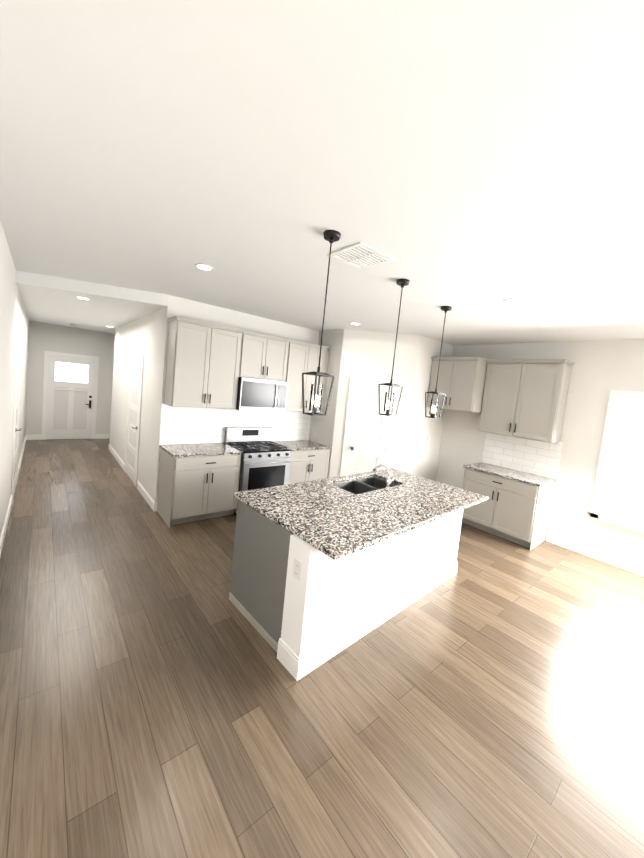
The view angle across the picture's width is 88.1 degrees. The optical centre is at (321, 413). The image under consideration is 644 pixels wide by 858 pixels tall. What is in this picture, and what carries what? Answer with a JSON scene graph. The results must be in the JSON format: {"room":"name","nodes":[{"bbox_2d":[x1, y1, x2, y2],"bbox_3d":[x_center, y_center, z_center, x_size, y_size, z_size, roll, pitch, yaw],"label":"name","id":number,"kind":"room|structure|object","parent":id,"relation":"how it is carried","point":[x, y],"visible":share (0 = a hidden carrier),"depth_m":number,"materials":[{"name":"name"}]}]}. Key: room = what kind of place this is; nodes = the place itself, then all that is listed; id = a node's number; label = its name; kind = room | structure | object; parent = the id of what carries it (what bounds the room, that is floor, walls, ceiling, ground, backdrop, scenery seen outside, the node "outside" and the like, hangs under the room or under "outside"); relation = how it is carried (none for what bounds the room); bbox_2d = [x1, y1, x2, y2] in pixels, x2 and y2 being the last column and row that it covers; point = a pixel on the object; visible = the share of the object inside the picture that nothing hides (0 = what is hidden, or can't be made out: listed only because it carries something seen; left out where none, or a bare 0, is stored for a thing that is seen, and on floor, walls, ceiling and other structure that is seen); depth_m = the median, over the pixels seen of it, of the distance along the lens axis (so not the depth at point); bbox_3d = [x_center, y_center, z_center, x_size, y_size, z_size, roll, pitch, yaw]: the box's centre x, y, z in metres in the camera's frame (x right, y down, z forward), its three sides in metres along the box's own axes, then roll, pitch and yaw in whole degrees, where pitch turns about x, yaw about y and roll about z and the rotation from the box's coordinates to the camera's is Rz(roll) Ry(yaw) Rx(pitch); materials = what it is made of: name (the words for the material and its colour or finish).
{"room":"kitchen","nodes":[
{"label":"kitchen","id":0,"kind":"room"},
{"bbox_2d":[0,221,28,537],"bbox_3d":[-2.484,0.015,2.432,0.120,2.880,13.820,2,6,-40],"label":"wall","id":1,"kind":"structure","parent":0,"point":[14,322],"depth_m":3.51,"materials":[{"name":"white paint"}]},
{"bbox_2d":[0,495,11,556],"bbox_3d":[-1.083,1.667,0.799,0.013,0.125,9.150,2,6,-40],"label":"baseboard","id":2,"kind":"structure","parent":1,"relation":"attached to","point":[2,538],"depth_m":3.55,"materials":[{"name":"white paint"}]},
{"bbox_2d":[11,339,21,503],"bbox_3d":[-4.215,0.065,4.597,0.017,2.112,0.974,2,6,-40],"label":"door frame","id":3,"kind":"structure","parent":1,"relation":"attached to","point":[18,343],"depth_m":4.26,"materials":[{"name":"white paint"}]},
{"bbox_2d":[13,347,21,496],"bbox_3d":[-4.198,0.104,4.617,0.068,2.018,0.802,2,6,-40],"label":"hall door","id":4,"kind":"structure","parent":1,"relation":"in","point":[17,417],"depth_m":4.71,"materials":[{"name":"white paint"}]},
{"bbox_2d":[18,435,26,474],"bbox_3d":[-5.792,0.770,6.437,0.013,0.125,3.450,2,6,-40],"label":"baseboard","id":5,"kind":"structure","parent":1,"relation":"attached to","point":[22,452],"depth_m":6.18,"materials":[{"name":"white paint"}]},
{"bbox_2d":[26,321,114,439],"bbox_3d":[-5.695,-0.774,8.615,2.880,2.880,0.120,2,6,-40],"label":"wall","id":6,"kind":"structure","parent":0,"point":[43,337],"depth_m":8.00,"materials":[{"name":"white paint"}]},
{"bbox_2d":[41,351,98,439],"bbox_3d":[-6.168,-0.398,8.187,1.065,2.105,0.017,2,6,-40],"label":"door frame","id":7,"kind":"structure","parent":6,"relation":"attached to","point":[45,388],"depth_m":7.95,"materials":[{"name":"white paint"}]},
{"bbox_2d":[46,355,94,438],"bbox_3d":[-6.155,-0.361,8.169,0.907,2.016,0.068,2,6,-40],"label":"front door","id":8,"kind":"structure","parent":6,"relation":"in","point":[70,392],"depth_m":8.17,"materials":[{"name":"white paint"}]},
{"bbox_2d":[95,434,109,438],"bbox_3d":[-5.697,0.604,8.746,0.440,0.125,0.013,2,6,-40],"label":"baseboard","id":9,"kind":"structure","parent":6,"relation":"attached to","point":[97,436],"depth_m":8.70,"materials":[{"name":"white paint"}]},
{"bbox_2d":[16,270,167,333],"bbox_3d":[-3.906,-1.857,6.380,3.080,0.240,5.700,2,6,-40],"label":"ceiling","id":10,"kind":"structure","parent":0,"point":[50,299],"depth_m":4.59,"materials":[{"name":"white paint"}]},
{"bbox_2d":[76,296,91,299],"bbox_3d":[-3.110,-1.499,4.345,0.172,0.007,0.172,2,6,-40],"label":"recessed light","id":11,"kind":"object","parent":10,"relation":"in","point":[80,297],"visible":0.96,"depth_m":4.32,"materials":[{"name":"white plastic"}]},
{"bbox_2d":[109,307,164,498],"bbox_3d":[-3.439,-0.356,6.071,0.120,2.880,4.029,2,6,-40],"label":"wall","id":12,"kind":"structure","parent":0,"point":[143,335],"depth_m":5.21,"materials":[{"name":"white paint"}]},
{"bbox_2d":[108,444,124,469],"bbox_3d":[-4.280,0.885,6.912,0.013,0.125,2.003,2,6,-40],"label":"baseboard","id":13,"kind":"structure","parent":12,"relation":"attached to","point":[116,456],"depth_m":6.78,"materials":[{"name":"white paint"}]},
{"bbox_2d":[126,361,141,483],"bbox_3d":[-3.231,0.123,5.651,0.068,2.018,0.802,2,6,-40],"label":"hall door","id":14,"kind":"structure","parent":12,"relation":"in","point":[133,417],"depth_m":5.67,"materials":[{"name":"white paint"}]},
{"bbox_2d":[124,355,143,486],"bbox_3d":[-3.207,0.085,5.665,0.017,2.112,0.974,2,6,-40],"label":"door frame","id":15,"kind":"structure","parent":12,"relation":"attached to","point":[137,358],"depth_m":5.35,"materials":[{"name":"white paint"}]},
{"bbox_2d":[137,480,156,511],"bbox_3d":[-2.600,1.203,4.917,0.033,0.125,1.093,2,6,-40],"label":"baseboard","id":16,"kind":"structure","parent":12,"relation":"attached to","point":[153,505],"depth_m":4.79,"materials":[{"name":"white paint"}]},
{"bbox_2d":[153,295,318,501],"bbox_3d":[-1.197,-0.071,5.265,2.530,2.880,0.120,2,6,-40],"label":"wall","id":17,"kind":"structure","parent":0,"point":[182,307],"depth_m":4.69,"materials":[{"name":"white paint"}]},
{"bbox_2d":[164,316,243,408],"bbox_3d":[-1.599,-0.639,4.505,0.899,1.118,0.382,2,6,-40],"label":"upper cabinet","id":18,"kind":"object","parent":17,"relation":"attached to","point":[202,364],"visible":1,"depth_m":4.34,"materials":[{"name":"grey paint"}]},
{"bbox_2d":[159,404,311,444],"bbox_3d":[-1.157,-0.031,5.217,2.527,1.015,0.011,2,6,-40],"label":"tile backsplash","id":19,"kind":"structure","parent":17,"relation":"attached to","point":[184,425],"depth_m":4.93,"materials":[{"name":"white tile"}]},
{"bbox_2d":[239,330,290,381],"bbox_3d":[-0.930,-0.844,5.031,0.785,0.658,0.382,2,6,-40],"label":"upper cabinet","id":20,"kind":"object","parent":17,"relation":"attached to","point":[263,356],"visible":0.96,"depth_m":4.88,"materials":[{"name":"grey paint"}]},
{"bbox_2d":[236,377,287,411],"bbox_3d":[-0.952,-0.281,5.032,0.777,0.460,0.467,2,6,-40],"label":"microwave","id":21,"kind":"object","parent":20,"relation":"attached to","point":[260,395],"visible":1,"depth_m":4.86,"materials":[{"name":"silver metal"}]},
{"bbox_2d":[285,339,329,411],"bbox_3d":[-0.331,-0.594,5.571,0.837,1.118,0.382,2,6,-40],"label":"upper cabinet","id":22,"kind":"object","parent":17,"relation":"attached to","point":[303,357],"visible":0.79,"depth_m":5.39,"materials":[{"name":"grey paint"}]},
{"bbox_2d":[0,438,643,857],"bbox_3d":[-0.277,1.564,4.442,6.330,0.060,14.100,2,6,-40],"label":"floor","id":23,"kind":"structure","parent":0,"point":[158,700],"depth_m":1.99,"materials":[{"name":"brown wood"}]},
{"bbox_2d":[157,449,240,527],"bbox_3d":[-1.659,0.947,4.525,0.876,0.880,0.658,2,6,-40],"label":"base cabinet","id":24,"kind":"object","parent":23,"relation":"on","point":[190,489],"visible":0.96,"depth_m":4.26,"materials":[{"name":"grey paint"}]},
{"bbox_2d":[160,443,242,457],"bbox_3d":[-1.626,0.490,4.494,0.893,0.034,0.636,2,6,-40],"label":"countertop","id":25,"kind":"structure","parent":24,"relation":"on","point":[191,450],"depth_m":4.40,"materials":[{"name":"stone"}]},
{"bbox_2d":[224,427,291,512],"bbox_3d":[-0.976,0.837,5.013,0.777,1.160,0.733,2,6,-40],"label":"range","id":26,"kind":"object","parent":23,"relation":"on","point":[265,461],"visible":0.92,"depth_m":4.86,"materials":[{"name":"silver metal"}]},
{"bbox_2d":[229,499,293,652],"bbox_3d":[-0.389,1.213,2.677,0.315,0.880,0.783,2,6,-43],"label":"base cabinet","id":27,"kind":"object","parent":23,"relation":"on","point":[259,569],"depth_m":2.53,"materials":[{"name":"grey paint"}]},
{"bbox_2d":[234,468,488,559],"bbox_3d":[0.503,0.801,3.199,2.305,0.034,1.245,2,6,-43],"label":"countertop","id":28,"kind":"structure","parent":27,"relation":"on","point":[326,517],"depth_m":2.79,"materials":[{"name":"stone"}]},
{"bbox_2d":[331,477,397,493],"bbox_3d":[0.468,0.887,3.597,0.832,0.200,0.432,2,6,-43],"label":"island sink","id":29,"kind":"object","parent":28,"relation":"in","point":[359,486],"visible":0.19,"depth_m":3.75,"materials":[{"name":"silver metal"}]},
{"bbox_2d":[373,464,393,490],"bbox_3d":[0.638,0.651,3.475,0.107,0.249,0.237,2,6,-43],"label":"island faucet","id":30,"kind":"object","parent":28,"relation":"on","point":[388,482],"visible":1,"depth_m":3.39,"materials":[{"name":"silver metal"}]},
{"bbox_2d":[289,449,329,483],"bbox_3d":[-0.401,0.992,5.582,0.829,0.880,0.658,2,6,-40],"label":"base cabinet","id":31,"kind":"object","parent":23,"relation":"on","point":[308,465],"visible":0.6,"depth_m":5.33,"materials":[{"name":"grey paint"}]},
{"bbox_2d":[272,440,331,450],"bbox_3d":[-0.362,0.536,5.557,0.834,0.034,0.636,2,6,-40],"label":"countertop","id":32,"kind":"structure","parent":31,"relation":"on","point":[302,445],"depth_m":5.49,"materials":[{"name":"stone"}]},
{"bbox_2d":[293,510,462,655],"bbox_3d":[0.631,1.294,2.958,2.205,0.880,0.200,2,6,-43],"label":"wall","id":33,"kind":"structure","parent":23,"relation":"on","point":[344,593],"depth_m":2.58,"materials":[{"name":"white paint"}]},
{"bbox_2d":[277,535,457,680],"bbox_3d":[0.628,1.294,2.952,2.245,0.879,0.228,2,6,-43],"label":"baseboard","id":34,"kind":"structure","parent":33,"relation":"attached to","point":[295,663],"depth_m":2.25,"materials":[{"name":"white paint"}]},
{"bbox_2d":[462,468,553,549],"bbox_3d":[2.713,1.348,4.987,0.658,0.880,1.022,2,6,-40],"label":"base cabinet","id":35,"kind":"object","parent":23,"relation":"on","point":[517,512],"visible":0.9,"depth_m":4.69,"materials":[{"name":"grey paint"}]},
{"bbox_2d":[463,462,555,486],"bbox_3d":[2.767,0.894,4.959,0.636,0.034,1.056,2,6,-40],"label":"countertop","id":36,"kind":"structure","parent":35,"relation":"on","point":[525,477],"depth_m":4.84,"materials":[{"name":"stone"}]},
{"bbox_2d":[0,0,643,344],"bbox_3d":[1.791,-1.034,2.094,6.330,0.100,8.520,2,6,-40],"label":"ceiling","id":37,"kind":"structure","parent":0,"point":[474,164],"depth_m":1.45,"materials":[{"name":"white paint"}]},
{"bbox_2d":[194,263,213,270],"bbox_3d":[-1.081,-1.340,3.059,0.172,0.007,0.172,2,6,-40],"label":"recessed light","id":38,"kind":"object","parent":37,"relation":"in","point":[204,267],"visible":0.92,"depth_m":3.04,"materials":[{"name":"white plastic"}]},
{"bbox_2d":[302,230,340,415],"bbox_3d":[0.007,-0.574,2.200,0.157,1.181,0.157,2,6,-40],"label":"pendant light","id":39,"kind":"object","parent":37,"relation":"hanging from","point":[331,236],"visible":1,"depth_m":2.21,"materials":[{"name":"black metal"}]},
{"bbox_2d":[327,242,394,269],"bbox_3d":[0.289,-1.158,2.480,0.360,0.010,0.350,2,6,-40],"label":"ceiling vent","id":40,"kind":"object","parent":37,"relation":"in","point":[360,256],"visible":0.98,"depth_m":2.46,"materials":[{"name":"white plastic"}]},
{"bbox_2d":[378,279,409,415],"bbox_3d":[0.647,-0.567,2.946,0.157,1.181,0.157,2,6,-40],"label":"pendant light","id":41,"kind":"object","parent":37,"relation":"hanging from","point":[388,403],"visible":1,"depth_m":2.96,"materials":[{"name":"black metal"}]},
{"bbox_2d":[425,306,451,417],"bbox_3d":[1.281,-0.546,3.636,0.157,1.201,0.157,2,6,-40],"label":"pendant light","id":42,"kind":"object","parent":37,"relation":"hanging from","point":[433,408],"visible":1,"depth_m":3.65,"materials":[{"name":"black metal"}]},
{"bbox_2d":[504,298,523,303],"bbox_3d":[1.808,-1.058,3.141,0.172,0.007,0.172,2,6,-40],"label":"recessed light","id":43,"kind":"object","parent":37,"relation":"in","point":[513,300],"visible":1,"depth_m":3.12,"materials":[{"name":"white plastic"}]},
{"bbox_2d":[309,329,452,480],"bbox_3d":[1.020,0.089,6.080,1.918,2.879,1.498,2,6,-40],"label":"wall","id":44,"kind":"structure","parent":0,"point":[361,353],"depth_m":5.51,"materials":[{"name":"white paint"}]},
{"bbox_2d":[345,382,392,474],"bbox_3d":[0.743,0.525,5.512,0.462,2.028,0.443,2,6,-40],"label":"pantry door","id":45,"kind":"structure","parent":44,"relation":"in","point":[368,438],"depth_m":5.50,"materials":[{"name":"white paint"}]},
{"bbox_2d":[340,376,398,475],"bbox_3d":[0.753,0.487,5.512,0.789,2.122,0.017,6,4,5],"label":"door frame","id":46,"kind":"structure","parent":44,"relation":"attached to","point":[353,379],"depth_m":5.47,"materials":[{"name":"white paint"}]},
{"bbox_2d":[436,339,643,565],"bbox_3d":[3.894,0.515,4.229,0.120,2.880,8.320,2,6,-40],"label":"wall","id":47,"kind":"structure","parent":0,"point":[600,369],"depth_m":4.58,"materials":[{"name":"white paint"}]},
{"bbox_2d":[427,357,487,412],"bbox_3d":[2.304,-0.470,5.551,0.658,0.838,0.794,2,6,-40],"label":"upper cabinet","id":48,"kind":"object","parent":47,"relation":"attached to","point":[461,383],"visible":0.92,"depth_m":5.26,"materials":[{"name":"grey paint"}]},
{"bbox_2d":[482,432,561,479],"bbox_3d":[3.039,0.619,5.138,0.011,0.536,1.063,2,6,-40],"label":"tile backsplash","id":49,"kind":"structure","parent":47,"relation":"attached to","point":[536,457],"depth_m":5.08,"materials":[{"name":"white tile"}]},
{"bbox_2d":[478,359,574,442],"bbox_3d":[2.983,-0.211,4.949,0.382,1.128,1.042,2,6,-40],"label":"upper cabinet","id":50,"kind":"object","parent":47,"relation":"attached to","point":[525,398],"visible":1,"depth_m":4.77,"materials":[{"name":"grey paint"}]},
{"bbox_2d":[546,533,643,575],"bbox_3d":[4.804,2.090,2.975,0.013,0.125,4.870,2,6,-40],"label":"baseboard","id":51,"kind":"structure","parent":47,"relation":"attached to","point":[625,564],"depth_m":4.38,"materials":[{"name":"white paint"}]},
{"bbox_2d":[588,390,643,533],"bbox_3d":[4.263,0.669,3.655,0.045,1.715,1.950,2,6,-40],"label":"window","id":52,"kind":"structure","parent":47,"relation":"in","point":[618,497],"depth_m":4.22,"materials":[{"name":"white glass"}]}
]}

